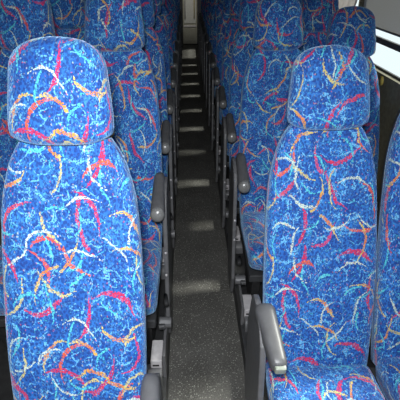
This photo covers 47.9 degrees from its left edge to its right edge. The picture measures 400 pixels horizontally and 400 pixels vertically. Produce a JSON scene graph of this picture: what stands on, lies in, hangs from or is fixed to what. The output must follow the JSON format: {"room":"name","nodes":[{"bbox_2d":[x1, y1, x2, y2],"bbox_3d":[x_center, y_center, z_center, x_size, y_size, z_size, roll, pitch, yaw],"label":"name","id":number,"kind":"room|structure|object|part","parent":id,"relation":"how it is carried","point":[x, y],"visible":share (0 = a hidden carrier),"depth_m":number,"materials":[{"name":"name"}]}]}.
{"room":"vehicle interior","nodes":[
{"label":"vehicle interior","id":0,"kind":"room"},
{"bbox_2d":[0,219,1,244],"bbox_3d":[-1.088,-1.646,4.416,0.060,2.140,11.800,-1,28,-1],"label":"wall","id":1,"kind":"structure","parent":0,"point":[0,219],"depth_m":2.22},
{"bbox_2d":[0,178,169,399],"bbox_3d":[-0.648,-0.784,4.888,0.822,0.175,11.800,-1,28,-1],"label":"trim","id":2,"kind":"structure","parent":1,"relation":"attached to","point":[6,392],"depth_m":1.94,"materials":[{"name":"black plastic"}]},
{"bbox_2d":[0,0,54,348],"bbox_3d":[-0.721,-0.081,1.853,0.364,1.433,0.786,-1,28,-1],"label":"seat","id":3,"kind":"object","parent":2,"relation":"on","point":[21,21],"visible":0.12,"depth_m":1.82,"materials":[{"name":"blue fabric"}]},
{"bbox_2d":[0,244,4,315],"bbox_3d":[-0.717,0.307,1.881,0.352,0.152,0.471,-1,28,-1],"label":"cushion","id":4,"kind":"object","parent":3,"relation":"on","point":[2,312],"depth_m":1.68,"materials":[{"name":"blue fabric"}]},
{"bbox_3d":[-0.719,0.385,1.984,0.330,0.042,0.450,-1,28,-1],"label":"seat frame","id":5,"kind":"part","parent":3,"relation":"part of","materials":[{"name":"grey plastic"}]},
{"bbox_3d":[-0.838,0.517,2.017,0.040,0.223,0.308,-1,28,-1],"label":"leg","id":6,"kind":"part","parent":3,"relation":"part of","materials":[{"name":"black metal"}]},
{"bbox_3d":[-0.726,-0.205,2.001,0.364,0.941,0.340,-1,28,-1],"label":"backrest","id":7,"kind":"part","parent":3,"relation":"part of","materials":[{"name":"blue fabric"}]},
{"bbox_2d":[49,0,84,40],"bbox_3d":[-0.740,-0.397,2.448,0.364,1.433,0.786,-1,28,-1],"label":"seat","id":8,"kind":"object","parent":2,"relation":"on","point":[68,15],"visible":0.16,"depth_m":2.42,"materials":[{"name":"blue fabric"}]},
{"bbox_3d":[-0.744,-0.522,2.597,0.364,0.941,0.340,-1,28,-1],"label":"backrest","id":9,"kind":"part","parent":8,"relation":"part of","materials":[{"name":"blue fabric"}]},
{"bbox_2d":[1,36,162,399],"bbox_3d":[-0.298,0.436,1.049,0.420,1.453,0.828,-1,28,-1],"label":"seat","id":10,"kind":"object","parent":2,"relation":"on","point":[74,288],"visible":1,"depth_m":1.12,"materials":[{"name":"blue fabric"}]},
{"bbox_3d":[-0.328,0.266,1.193,0.364,0.896,0.340,-1,28,-1],"label":"backrest","id":11,"kind":"part","parent":10,"relation":"part of","materials":[{"name":"blue fabric"}]},
{"bbox_3d":[-0.119,0.519,1.051,0.057,0.108,0.229,-1,28,-1],"label":"armrest","id":12,"kind":"part","parent":10,"relation":"part of","materials":[{"name":"grey plastic"}]},
{"bbox_3d":[-0.110,0.775,1.230,0.018,0.684,0.299,-1,28,-1],"label":"panel","id":13,"kind":"part","parent":10,"relation":"part of","materials":[{"name":"grey plastic"}]},
{"bbox_2d":[85,0,171,383],"bbox_3d":[-0.326,-0.068,1.828,0.409,1.433,0.828,-1,28,-1],"label":"seat","id":14,"kind":"object","parent":2,"relation":"on","point":[115,28],"visible":0.58,"depth_m":1.89,"materials":[{"name":"blue fabric"}]},
{"bbox_3d":[-0.350,-0.201,1.992,0.364,0.941,0.340,-1,28,-1],"label":"backrest","id":15,"kind":"part","parent":14,"relation":"part of","materials":[{"name":"blue fabric"}]},
{"bbox_3d":[-0.224,0.519,2.013,0.040,0.223,0.308,-1,28,-1],"label":"leg","id":16,"kind":"part","parent":14,"relation":"part of","materials":[{"name":"black metal"}]},
{"bbox_2d":[141,240,161,315],"bbox_3d":[-0.343,0.312,1.872,0.352,0.152,0.471,-1,28,-1],"label":"cushion","id":17,"kind":"object","parent":14,"relation":"on","point":[151,249],"depth_m":1.81,"materials":[{"name":"blue fabric"}]},
{"bbox_3d":[-0.344,0.389,1.975,0.330,0.042,0.450,-1,28,-1],"label":"seat frame","id":18,"kind":"part","parent":14,"relation":"part of","materials":[{"name":"blue fabric"}]},
{"bbox_3d":[-0.166,-0.022,1.809,0.057,0.113,0.229,-1,28,-1],"label":"armrest","id":19,"kind":"part","parent":14,"relation":"part of","materials":[{"name":"grey plastic"}]},
{"bbox_3d":[-0.145,0.515,1.894,0.052,0.049,0.047,-1,28,-1],"label":"recline knob","id":20,"kind":"part","parent":14,"relation":"part of","materials":[{"name":"grey plastic"}]},
{"bbox_3d":[-0.147,0.618,1.931,0.012,0.125,0.250,-1,28,-1],"label":"mounting plate","id":21,"kind":"part","parent":14,"relation":"part of","materials":[{"name":"grey plastic"}]},
{"bbox_3d":[-0.141,0.413,1.868,0.020,0.044,0.095,-4,28,-7],"label":"recline lever","id":22,"kind":"part","parent":14,"relation":"part of","materials":[{"name":"black plastic"}]},
{"bbox_3d":[-0.143,0.248,1.996,0.018,0.719,0.299,-1,28,-1],"label":"panel","id":23,"kind":"part","parent":14,"relation":"part of","materials":[{"name":"grey plastic"}]},
{"bbox_2d":[140,0,174,279],"bbox_3d":[-0.345,-0.394,2.442,0.409,1.433,0.828,-1,28,-1],"label":"seat","id":24,"kind":"object","parent":2,"relation":"on","point":[152,48],"visible":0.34,"depth_m":2.51,"materials":[{"name":"blue fabric"}]},
{"bbox_3d":[-0.369,-0.527,2.606,0.364,0.941,0.340,-1,28,-1],"label":"backrest","id":25,"kind":"part","parent":24,"relation":"part of","materials":[{"name":"blue fabric"}]},
{"bbox_3d":[-0.185,-0.348,2.423,0.057,0.113,0.229,-1,28,-1],"label":"armrest","id":26,"kind":"part","parent":24,"relation":"part of","materials":[{"name":"grey plastic"}]},
{"bbox_3d":[-0.162,-0.078,2.609,0.018,0.719,0.299,-1,28,-1],"label":"panel","id":27,"kind":"part","parent":24,"relation":"part of","materials":[{"name":"grey plastic"}]},
{"bbox_3d":[-0.164,0.189,2.507,0.052,0.049,0.047,-1,28,-1],"label":"recline knob","id":28,"kind":"part","parent":24,"relation":"part of","materials":[{"name":"grey plastic"}]},
{"bbox_2d":[153,0,177,198],"bbox_3d":[-0.363,-0.718,3.051,0.409,1.433,0.828,-1,28,-1],"label":"seat","id":29,"kind":"object","parent":2,"relation":"on","point":[159,27],"visible":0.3,"depth_m":3.12,"materials":[{"name":"blue fabric"}]},
{"bbox_3d":[-0.389,-0.850,3.215,0.364,0.941,0.340,-1,28,-1],"label":"backrest","id":30,"kind":"part","parent":29,"relation":"part of","materials":[{"name":"blue fabric"}]},
{"bbox_3d":[-0.203,-0.672,3.033,0.057,0.113,0.229,-1,28,-1],"label":"armrest","id":31,"kind":"part","parent":29,"relation":"part of","materials":[{"name":"grey plastic"}]},
{"bbox_3d":[-0.180,-0.403,3.219,0.018,0.719,0.299,-1,28,-1],"label":"panel","id":32,"kind":"part","parent":29,"relation":"part of","materials":[{"name":"grey plastic"}]},
{"bbox_2d":[159,0,178,157],"bbox_3d":[-0.382,-1.042,3.660,0.409,1.433,0.828,-1,28,-2],"label":"seat","id":33,"kind":"object","parent":2,"relation":"on","point":[163,14],"visible":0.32,"depth_m":3.73,"materials":[{"name":"blue fabric"}]},
{"bbox_3d":[-0.408,-1.174,3.824,0.364,0.941,0.340,-1,28,-2],"label":"backrest","id":34,"kind":"part","parent":33,"relation":"part of","materials":[{"name":"blue fabric"}]},
{"bbox_3d":[-0.221,-0.997,3.643,0.057,0.113,0.229,-1,28,-2],"label":"armrest","id":35,"kind":"part","parent":33,"relation":"part of","materials":[{"name":"grey plastic"}]},
{"bbox_3d":[-0.199,-0.727,3.829,0.018,0.719,0.299,-1,28,-2],"label":"panel","id":36,"kind":"part","parent":33,"relation":"part of","materials":[{"name":"grey plastic"}]},
{"bbox_2d":[163,0,179,131],"bbox_3d":[-0.402,-1.365,4.269,0.409,1.433,0.828,-1,28,-1],"label":"seat","id":37,"kind":"object","parent":2,"relation":"on","point":[166,5],"visible":0.22,"depth_m":4.34,"materials":[{"name":"blue fabric"}]},
{"bbox_3d":[-0.426,-1.498,4.433,0.364,0.941,0.340,-1,28,-1],"label":"backrest","id":38,"kind":"part","parent":37,"relation":"part of","materials":[{"name":"blue fabric"}]},
{"bbox_3d":[-0.241,-1.320,4.250,0.057,0.113,0.229,-1,28,-1],"label":"armrest","id":39,"kind":"part","parent":37,"relation":"part of","materials":[{"name":"grey plastic"}]},
{"bbox_3d":[-0.218,-1.050,4.436,0.018,0.719,0.299,-1,28,-1],"label":"panel","id":40,"kind":"part","parent":37,"relation":"part of","materials":[{"name":"grey plastic"}]},
{"bbox_2d":[167,0,180,110],"bbox_3d":[-0.420,-1.689,4.878,0.409,1.433,0.828,-1,28,-1],"label":"seat","id":41,"kind":"object","parent":2,"relation":"on","point":[169,1],"visible":0.16,"depth_m":4.96,"materials":[{"name":"blue fabric"}]},
{"bbox_3d":[-0.445,-1.822,5.042,0.364,0.941,0.340,-1,28,-1],"label":"backrest","id":42,"kind":"part","parent":41,"relation":"part of","materials":[{"name":"blue fabric"}]},
{"bbox_3d":[-0.237,-1.374,5.046,0.018,0.719,0.299,-1,28,-1],"label":"panel","id":43,"kind":"part","parent":41,"relation":"part of","materials":[{"name":"grey plastic"}]},
{"bbox_2d":[172,0,180,94],"bbox_3d":[-0.440,-2.013,5.487,0.409,1.433,0.828,-1,28,-1],"label":"seat","id":44,"kind":"object","parent":2,"relation":"on","point":[174,3],"visible":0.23,"depth_m":5.57,"materials":[{"name":"blue fabric"}]},
{"bbox_3d":[-0.464,-2.146,5.651,0.364,0.941,0.340,-1,28,-1],"label":"backrest","id":45,"kind":"part","parent":44,"relation":"part of","materials":[{"name":"blue fabric"}]},
{"bbox_3d":[-0.256,-1.697,5.654,0.018,0.719,0.299,-1,28,-1],"label":"panel","id":46,"kind":"part","parent":44,"relation":"part of","materials":[{"name":"grey plastic"}]},
{"bbox_2d":[175,0,181,73],"bbox_3d":[-0.457,-2.337,6.096,0.409,1.433,0.828,-1,28,-2],"label":"seat","id":47,"kind":"object","parent":2,"relation":"on","point":[178,26],"visible":0.12,"depth_m":6.14,"materials":[{"name":"blue fabric"}]},
{"bbox_3d":[-0.484,-2.470,6.260,0.364,0.941,0.340,-1,28,-2],"label":"backrest","id":48,"kind":"part","parent":47,"relation":"part of","materials":[{"name":"blue fabric"}]},
{"bbox_3d":[-0.274,-2.023,6.266,0.018,0.719,0.299,-1,28,-2],"label":"panel","id":49,"kind":"part","parent":47,"relation":"part of","materials":[{"name":"grey plastic"}]},
{"bbox_2d":[177,0,181,69],"bbox_3d":[-0.476,-2.661,6.705,0.409,1.433,0.828,-1,28,-2],"label":"seat","id":50,"kind":"object","parent":2,"relation":"on","point":[179,21],"visible":0.12,"depth_m":6.81,"materials":[{"name":"blue fabric"}]},
{"bbox_2d":[178,0,181,48],"bbox_3d":[-0.496,-2.984,7.314,0.409,1.433,0.828,-1,28,-1],"label":"seat","id":51,"kind":"object","parent":2,"relation":"on","point":[178,0],"visible":0.07,"depth_m":7.38,"materials":[{"name":"blue fabric"}]},
{"bbox_2d":[180,0,200,43],"bbox_3d":[-0.219,-4.400,9.607,2.000,2.050,0.100,-1,28,-1],"label":"wall","id":52,"kind":"structure","parent":0,"point":[181,1],"depth_m":9.72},
{"bbox_2d":[162,42,182,399],"bbox_3d":[-0.243,-0.810,4.887,0.024,0.141,11.800,-1,28,-1],"label":"trim","id":53,"kind":"structure","parent":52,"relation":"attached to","point":[165,380],"depth_m":2.02,"materials":[{"name":"grey plastic"}]},
{"bbox_2d":[183,0,196,43],"bbox_3d":[-0.216,-4.357,9.525,0.310,2.010,0.085,-1,28,-1],"label":"door","id":54,"kind":"structure","parent":52,"relation":"in","point":[189,6],"depth_m":9.78,"materials":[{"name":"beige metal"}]},
{"bbox_3d":[-0.216,-4.511,9.442,0.250,1.500,0.012,-1,28,-1],"label":"panel","id":55,"kind":"part","parent":54,"relation":"part of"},
{"bbox_3d":[-0.216,-3.632,9.909,0.240,0.270,0.009,-1,28,-1],"label":"panel","id":56,"kind":"part","parent":54,"relation":"part of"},
{"bbox_2d":[213,134,246,370],"bbox_3d":[0.125,-0.792,4.908,0.024,0.091,11.800,-1,28,-1],"label":"trim","id":57,"kind":"structure","parent":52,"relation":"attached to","point":[243,335],"depth_m":2.32,"materials":[{"name":"grey plastic"}]},
{"bbox_2d":[168,44,244,399],"bbox_3d":[-0.059,-0.732,4.934,0.440,0.040,11.800,-1,28,-1],"label":"floor","id":58,"kind":"structure","parent":0,"point":[206,359],"depth_m":2.65,"materials":[{"name":"plastic"}]},
{"bbox_2d":[358,0,399,215],"bbox_3d":[0.971,-1.672,4.466,0.060,2.140,11.800,-1,28,-1],"label":"wall","id":59,"kind":"structure","parent":0,"point":[389,91],"depth_m":2.44,"materials":[{"name":"plastic"}]},
{"bbox_2d":[210,99,374,399],"bbox_3d":[0.530,-0.777,4.928,0.822,0.125,11.800,-1,28,-1],"label":"trim","id":60,"kind":"structure","parent":59,"relation":"attached to","point":[240,268],"depth_m":2.48,"materials":[{"name":"black plastic"}]},
{"bbox_2d":[198,0,201,53],"bbox_3d":[0.177,-3.409,8.232,0.414,1.422,0.821,-1,28,-1],"label":"seat","id":61,"kind":"object","parent":60,"relation":"on","point":[200,13],"visible":0.12,"depth_m":8.28,"materials":[{"name":"blue fabric"}]},
{"bbox_3d":[-0.021,-3.092,8.389,0.018,0.713,0.299,-1,28,-1],"label":"panel","id":62,"kind":"part","parent":61,"relation":"part of","materials":[{"name":"grey plastic"}]},
{"bbox_2d":[200,0,207,70],"bbox_3d":[0.215,-2.762,7.013,0.414,1.422,0.821,-1,28,-1],"label":"seat","id":63,"kind":"object","parent":60,"relation":"on","point":[202,24],"visible":0.19,"depth_m":7.10,"materials":[{"name":"blue fabric"}]},
{"bbox_3d":[0.017,-2.444,7.171,0.018,0.713,0.299,-1,28,-1],"label":"panel","id":64,"kind":"part","parent":63,"relation":"part of","materials":[{"name":"grey plastic"}]},
{"bbox_3d":[0.234,-2.894,7.178,0.364,0.934,0.340,-1,28,-1],"label":"backrest","id":65,"kind":"part","parent":63,"relation":"part of","materials":[{"name":"blue fabric"}]},
{"bbox_2d":[202,0,208,80],"bbox_3d":[0.234,-2.438,6.404,0.414,1.422,0.821,-1,28,-2],"label":"seat","id":66,"kind":"object","parent":60,"relation":"on","point":[204,29],"visible":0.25,"depth_m":6.48,"materials":[{"name":"blue fabric"}]},
{"bbox_3d":[0.037,-2.120,6.560,0.018,0.713,0.299,-1,28,-2],"label":"panel","id":67,"kind":"part","parent":66,"relation":"part of","materials":[{"name":"grey plastic"}]},
{"bbox_3d":[0.252,-2.571,6.569,0.364,0.934,0.340,-1,28,-2],"label":"backrest","id":68,"kind":"part","parent":66,"relation":"part of","materials":[{"name":"blue fabric"}]},
{"bbox_2d":[203,0,213,98],"bbox_3d":[0.253,-2.114,5.795,0.414,1.422,0.821,-1,28,-1],"label":"seat","id":69,"kind":"object","parent":60,"relation":"on","point":[206,36],"visible":0.24,"depth_m":5.88,"materials":[{"name":"blue fabric"}]},
{"bbox_3d":[0.055,-1.796,5.952,0.018,0.713,0.299,-1,28,-1],"label":"panel","id":70,"kind":"part","parent":69,"relation":"part of","materials":[{"name":"grey plastic"}]},
{"bbox_3d":[0.272,-2.247,5.960,0.364,0.934,0.340,-1,28,-1],"label":"backrest","id":71,"kind":"part","parent":69,"relation":"part of","materials":[{"name":"blue fabric"}]},
{"bbox_2d":[205,0,218,111],"bbox_3d":[0.271,-1.790,5.187,0.414,1.422,0.821,-1,28,-1],"label":"seat","id":72,"kind":"object","parent":60,"relation":"on","point":[208,47],"visible":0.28,"depth_m":5.26,"materials":[{"name":"blue fabric"}]},
{"bbox_3d":[0.073,-1.473,5.344,0.018,0.713,0.299,-1,28,-1],"label":"panel","id":73,"kind":"part","parent":72,"relation":"part of","materials":[{"name":"grey plastic"}]},
{"bbox_3d":[0.108,-1.741,5.160,0.057,0.112,0.229,-1,28,-1],"label":"armrest","id":74,"kind":"part","parent":72,"relation":"part of","materials":[{"name":"grey plastic"}]},
{"bbox_3d":[0.291,-1.923,5.351,0.364,0.934,0.340,-1,28,-1],"label":"backrest","id":75,"kind":"part","parent":72,"relation":"part of","materials":[{"name":"blue fabric"}]},
{"bbox_2d":[207,0,224,135],"bbox_3d":[0.291,-1.466,4.577,0.414,1.422,0.821,-1,28,-2],"label":"seat","id":76,"kind":"object","parent":60,"relation":"on","point":[219,10],"visible":0.3,"depth_m":4.65,"materials":[{"name":"blue fabric"}]},
{"bbox_3d":[0.093,-1.148,4.733,0.018,0.713,0.299,-1,28,-2],"label":"panel","id":77,"kind":"part","parent":76,"relation":"part of","materials":[{"name":"grey plastic"}]},
{"bbox_3d":[0.129,-1.417,4.550,0.057,0.112,0.229,-1,28,-2],"label":"armrest","id":78,"kind":"part","parent":76,"relation":"part of","materials":[{"name":"grey plastic"}]},
{"bbox_3d":[0.309,-1.599,4.742,0.364,0.934,0.340,-1,28,-2],"label":"backrest","id":79,"kind":"part","parent":76,"relation":"part of","materials":[{"name":"blue fabric"}]},
{"bbox_2d":[210,0,230,162],"bbox_3d":[0.309,-1.143,3.969,0.414,1.422,0.821,-1,28,-1],"label":"seat","id":80,"kind":"object","parent":60,"relation":"on","point":[225,17],"visible":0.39,"depth_m":4.03,"materials":[{"name":"blue patterned fabric"},{"name":"dark grey plastic"},{"name":"grey plastic"}]},
{"bbox_3d":[0.111,-0.826,4.127,0.018,0.713,0.299,-1,28,-1],"label":"panel","id":81,"kind":"part","parent":80,"relation":"part of","materials":[{"name":"grey plastic"}]},
{"bbox_3d":[0.146,-1.094,3.943,0.057,0.112,0.229,-1,28,-1],"label":"armrest","id":82,"kind":"part","parent":80,"relation":"part of","materials":[{"name":"grey plastic"}]},
{"bbox_2d":[219,106,221,124],"bbox_3d":[0.337,-0.766,4.011,0.352,0.151,0.471,-1,28,-1],"label":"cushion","id":83,"kind":"object","parent":80,"relation":"on","point":[220,115],"depth_m":3.83,"materials":[{"name":"blue fabric"}]},
{"bbox_3d":[0.330,-1.275,4.133,0.364,0.934,0.340,-1,28,-1],"label":"backrest","id":84,"kind":"part","parent":80,"relation":"part of","materials":[{"name":"blue fabric"}]},
{"bbox_2d":[214,0,240,199],"bbox_3d":[0.328,-0.819,3.360,0.414,1.422,0.821,-1,28,-1],"label":"seat","id":85,"kind":"object","parent":60,"relation":"on","point":[232,31],"visible":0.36,"depth_m":3.42,"materials":[{"name":"blue patterned fabric"},{"name":"dark grey plastic"},{"name":"grey plastic"}]},
{"bbox_3d":[0.130,-0.502,3.518,0.018,0.713,0.299,-1,28,-1],"label":"panel","id":86,"kind":"part","parent":85,"relation":"part of","materials":[{"name":"grey plastic"}]},
{"bbox_3d":[0.165,-0.770,3.334,0.057,0.112,0.229,-1,28,-1],"label":"armrest","id":87,"kind":"part","parent":85,"relation":"part of","materials":[{"name":"grey plastic"}]},
{"bbox_3d":[0.355,-0.365,3.505,0.330,0.041,0.450,-1,28,-1],"label":"seat frame","id":88,"kind":"part","parent":85,"relation":"part of","materials":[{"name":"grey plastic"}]},
{"bbox_3d":[0.235,-0.234,3.538,0.040,0.221,0.308,-1,28,-1],"label":"leg","id":89,"kind":"part","parent":85,"relation":"part of","materials":[{"name":"black metal"}]},
{"bbox_2d":[227,140,228,155],"bbox_3d":[0.356,-0.442,3.402,0.352,0.151,0.471,-1,28,-1],"label":"cushion","id":90,"kind":"object","parent":85,"relation":"on","point":[227,140],"depth_m":3.19,"materials":[{"name":"blue fabric"}]},
{"bbox_3d":[0.348,-0.952,3.524,0.364,0.934,0.340,-1,28,-1],"label":"backrest","id":91,"kind":"part","parent":85,"relation":"part of","materials":[{"name":"blue fabric"}]},
{"bbox_2d":[220,0,260,253],"bbox_3d":[0.347,-0.495,2.750,0.414,1.422,0.821,-1,28,-2],"label":"seat","id":92,"kind":"object","parent":60,"relation":"on","point":[243,48],"visible":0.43,"depth_m":2.82,"materials":[{"name":"blue patterned fabric"},{"name":"dark grey plastic"},{"name":"grey plastic"}]},
{"bbox_3d":[0.150,-0.177,2.907,0.018,0.713,0.299,-1,28,-2],"label":"panel","id":93,"kind":"part","parent":92,"relation":"part of","materials":[{"name":"grey plastic"}]},
{"bbox_3d":[0.185,-0.445,2.723,0.057,0.112,0.229,-1,28,-2],"label":"armrest","id":94,"kind":"part","parent":92,"relation":"part of","materials":[{"name":"grey plastic"}]},
{"bbox_2d":[237,182,238,200],"bbox_3d":[0.377,-0.118,2.793,0.352,0.151,0.471,-1,28,-2],"label":"cushion","id":95,"kind":"object","parent":92,"relation":"on","point":[237,182],"depth_m":2.59,"materials":[{"name":"blue fabric"}]},
{"bbox_3d":[0.375,-0.041,2.896,0.330,0.041,0.450,-1,28,-2],"label":"seat frame","id":96,"kind":"part","parent":92,"relation":"part of","materials":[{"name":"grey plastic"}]},
{"bbox_3d":[0.256,0.090,2.928,0.040,0.221,0.308,-1,28,-2],"label":"leg","id":97,"kind":"part","parent":92,"relation":"part of","materials":[{"name":"black metal"}]},
{"bbox_3d":[0.366,-0.628,2.915,0.364,0.934,0.340,-1,28,-2],"label":"backrest","id":98,"kind":"part","parent":92,"relation":"part of","materials":[{"name":"blue fabric"}]},
{"bbox_2d":[228,0,302,331],"bbox_3d":[0.364,-0.188,2.172,0.414,1.422,0.821,-1,28,-1],"label":"seat","id":99,"kind":"object","parent":60,"relation":"on","point":[278,24],"visible":0.68,"depth_m":2.24,"materials":[{"name":"blue patterned fabric"},{"name":"dark grey plastic"},{"name":"grey plastic"}]},
{"bbox_3d":[0.167,0.129,2.331,0.018,0.713,0.299,-1,28,-1],"label":"panel","id":100,"kind":"part","parent":99,"relation":"part of","materials":[{"name":"grey plastic"}]},
{"bbox_3d":[0.192,0.294,2.203,0.020,0.043,0.095,2,28,3],"label":"recline lever","id":101,"kind":"part","parent":99,"relation":"part of","materials":[{"name":"black plastic"}]},
{"bbox_3d":[0.198,0.395,2.229,0.052,0.049,0.047,-1,28,-1],"label":"recline knob","id":102,"kind":"part","parent":99,"relation":"part of","materials":[{"name":"grey plastic"}]},
{"bbox_3d":[0.200,0.497,2.266,0.012,0.124,0.250,-1,28,-1],"label":"mounting plate","id":103,"kind":"part","parent":99,"relation":"part of","materials":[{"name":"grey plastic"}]},
{"bbox_3d":[0.201,-0.139,2.147,0.057,0.112,0.229,-1,28,-1],"label":"armrest","id":104,"kind":"part","parent":99,"relation":"part of","materials":[{"name":"grey plastic"}]},
{"bbox_3d":[0.391,0.266,2.318,0.330,0.041,0.450,-1,28,-1],"label":"seat frame","id":105,"kind":"part","parent":99,"relation":"part of","materials":[{"name":"blue fabric"}]},
{"bbox_3d":[0.272,0.397,2.351,0.040,0.221,0.308,-1,28,-1],"label":"leg","id":106,"kind":"part","parent":99,"relation":"part of","materials":[{"name":"black metal"}]},
{"bbox_2d":[240,212,264,270],"bbox_3d":[0.392,0.189,2.215,0.352,0.151,0.471,-1,28,-1],"label":"cushion","id":107,"kind":"object","parent":99,"relation":"on","point":[252,224],"depth_m":2.13,"materials":[{"name":"blue fabric"}]},
{"bbox_3d":[0.385,-0.320,2.337,0.364,0.934,0.340,-1,28,-1],"label":"backrest","id":108,"kind":"part","parent":99,"relation":"part of","materials":[{"name":"blue fabric"}]},
{"bbox_2d":[245,45,385,399],"bbox_3d":[0.367,0.314,1.305,0.427,1.350,0.828,-1,28,-2],"label":"seat","id":109,"kind":"object","parent":60,"relation":"on","point":[310,332],"visible":1,"depth_m":1.40,"materials":[{"name":"blue patterned fabric"},{"name":"dark grey plastic"},{"name":"grey plastic"}]},
{"bbox_3d":[0.173,0.616,1.454,0.018,0.677,0.299,-1,28,-2],"label":"panel","id":110,"kind":"part","parent":109,"relation":"part of","materials":[{"name":"grey plastic"}]},
{"bbox_3d":[0.399,0.746,1.440,0.330,0.039,0.450,-1,28,-2],"label":"seat frame","id":111,"kind":"part","parent":109,"relation":"part of","materials":[{"name":"grey plastic"}]},
{"bbox_3d":[0.195,0.377,1.256,0.066,0.087,0.207,-1,28,-2],"label":"armrest","id":112,"kind":"part","parent":109,"relation":"part of","materials":[{"name":"grey plastic"}]},
{"bbox_3d":[0.389,0.183,1.471,0.364,0.886,0.340,-1,28,-2],"label":"backrest","id":113,"kind":"part","parent":109,"relation":"part of","materials":[{"name":"blue fabric"}]},
{"bbox_2d":[266,364,385,399],"bbox_3d":[0.401,0.675,1.340,0.352,0.143,0.471,-1,28,-2],"label":"cushion","id":114,"kind":"object","parent":109,"relation":"on","point":[300,381],"depth_m":1.42,"materials":[{"name":"blue fabric"}]},
{"bbox_2d":[298,0,338,52],"bbox_3d":[0.747,-0.508,2.775,0.364,1.422,0.786,-1,28,-1],"label":"seat","id":115,"kind":"object","parent":60,"relation":"on","point":[316,14],"visible":0.19,"depth_m":2.74,"materials":[{"name":"blue patterned fabric"},{"name":"dark grey plastic"}]},
{"bbox_3d":[0.741,-0.632,2.924,0.364,0.934,0.340,-1,28,-1],"label":"backrest","id":116,"kind":"part","parent":115,"relation":"part of","materials":[{"name":"blue fabric"}]},
{"bbox_2d":[326,6,379,218],"bbox_3d":[0.764,-0.187,2.227,0.364,1.369,0.786,-1,28,-1],"label":"seat","id":117,"kind":"object","parent":60,"relation":"on","point":[354,27],"visible":0.3,"depth_m":2.20,"materials":[{"name":"blue patterned fabric"},{"name":"dark grey plastic"}]},
{"bbox_3d":[0.759,-0.310,2.376,0.364,0.899,0.340,-1,28,-1],"label":"backrest","id":118,"kind":"part","parent":117,"relation":"part of","materials":[{"name":"blue fabric"}]},
{"bbox_2d":[369,109,399,399],"bbox_3d":[0.766,0.250,1.304,0.364,1.463,0.786,-1,28,-2],"label":"seat","id":119,"kind":"object","parent":60,"relation":"on","point":[384,350],"visible":0.94,"depth_m":1.43,"materials":[{"name":"blue patterned fabric"},{"name":"dark grey plastic"}]},
{"bbox_3d":[0.770,0.725,1.440,0.330,0.042,0.450,-1,28,-2],"label":"seat frame","id":120,"kind":"part","parent":119,"relation":"part of","materials":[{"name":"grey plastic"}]},
{"bbox_2d":[375,357,399,399],"bbox_3d":[0.772,0.645,1.336,0.352,0.155,0.471,-1,28,-2],"label":"cushion","id":121,"kind":"object","parent":119,"relation":"on","point":[387,369],"depth_m":1.44,"materials":[{"name":"blue fabric"}]},
{"bbox_2d":[338,0,356,8],"bbox_3d":[0.945,-1.482,3.024,0.035,0.762,0.822,-1,28,-1],"label":"window curtain","id":122,"kind":"object","parent":59,"relation":"hanging from","point":[342,3],"visible":0.06,"depth_m":2.91,"materials":[{"name":"white fabric"}]},
{"bbox_2d":[379,76,383,84],"bbox_3d":[1.001,-0.657,2.480,0.010,0.049,0.049,-1,28,-1],"label":"round plate","id":123,"kind":"object","parent":59,"relation":"attached to","point":[381,79],"visible":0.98,"depth_m":2.47,"materials":[{"name":"yellow plastic"}]},
{"bbox_2d":[364,0,399,36],"bbox_3d":[0.985,-1.097,2.121,0.036,0.611,1.020,-1,28,-1],"label":"roller blind","id":124,"kind":"object","parent":59,"relation":"attached to","point":[386,13],"visible":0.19,"depth_m":2.37,"materials":[{"name":"grey fabric"}]},
{"bbox_2d":[374,35,399,80],"bbox_3d":[1.038,-1.020,2.237,0.016,0.800,0.910,-1,28,-1],"label":"window","id":125,"kind":"structure","parent":59,"relation":"in","point":[390,44],"depth_m":2.46,"materials":[{"name":"glass"}]}
]}

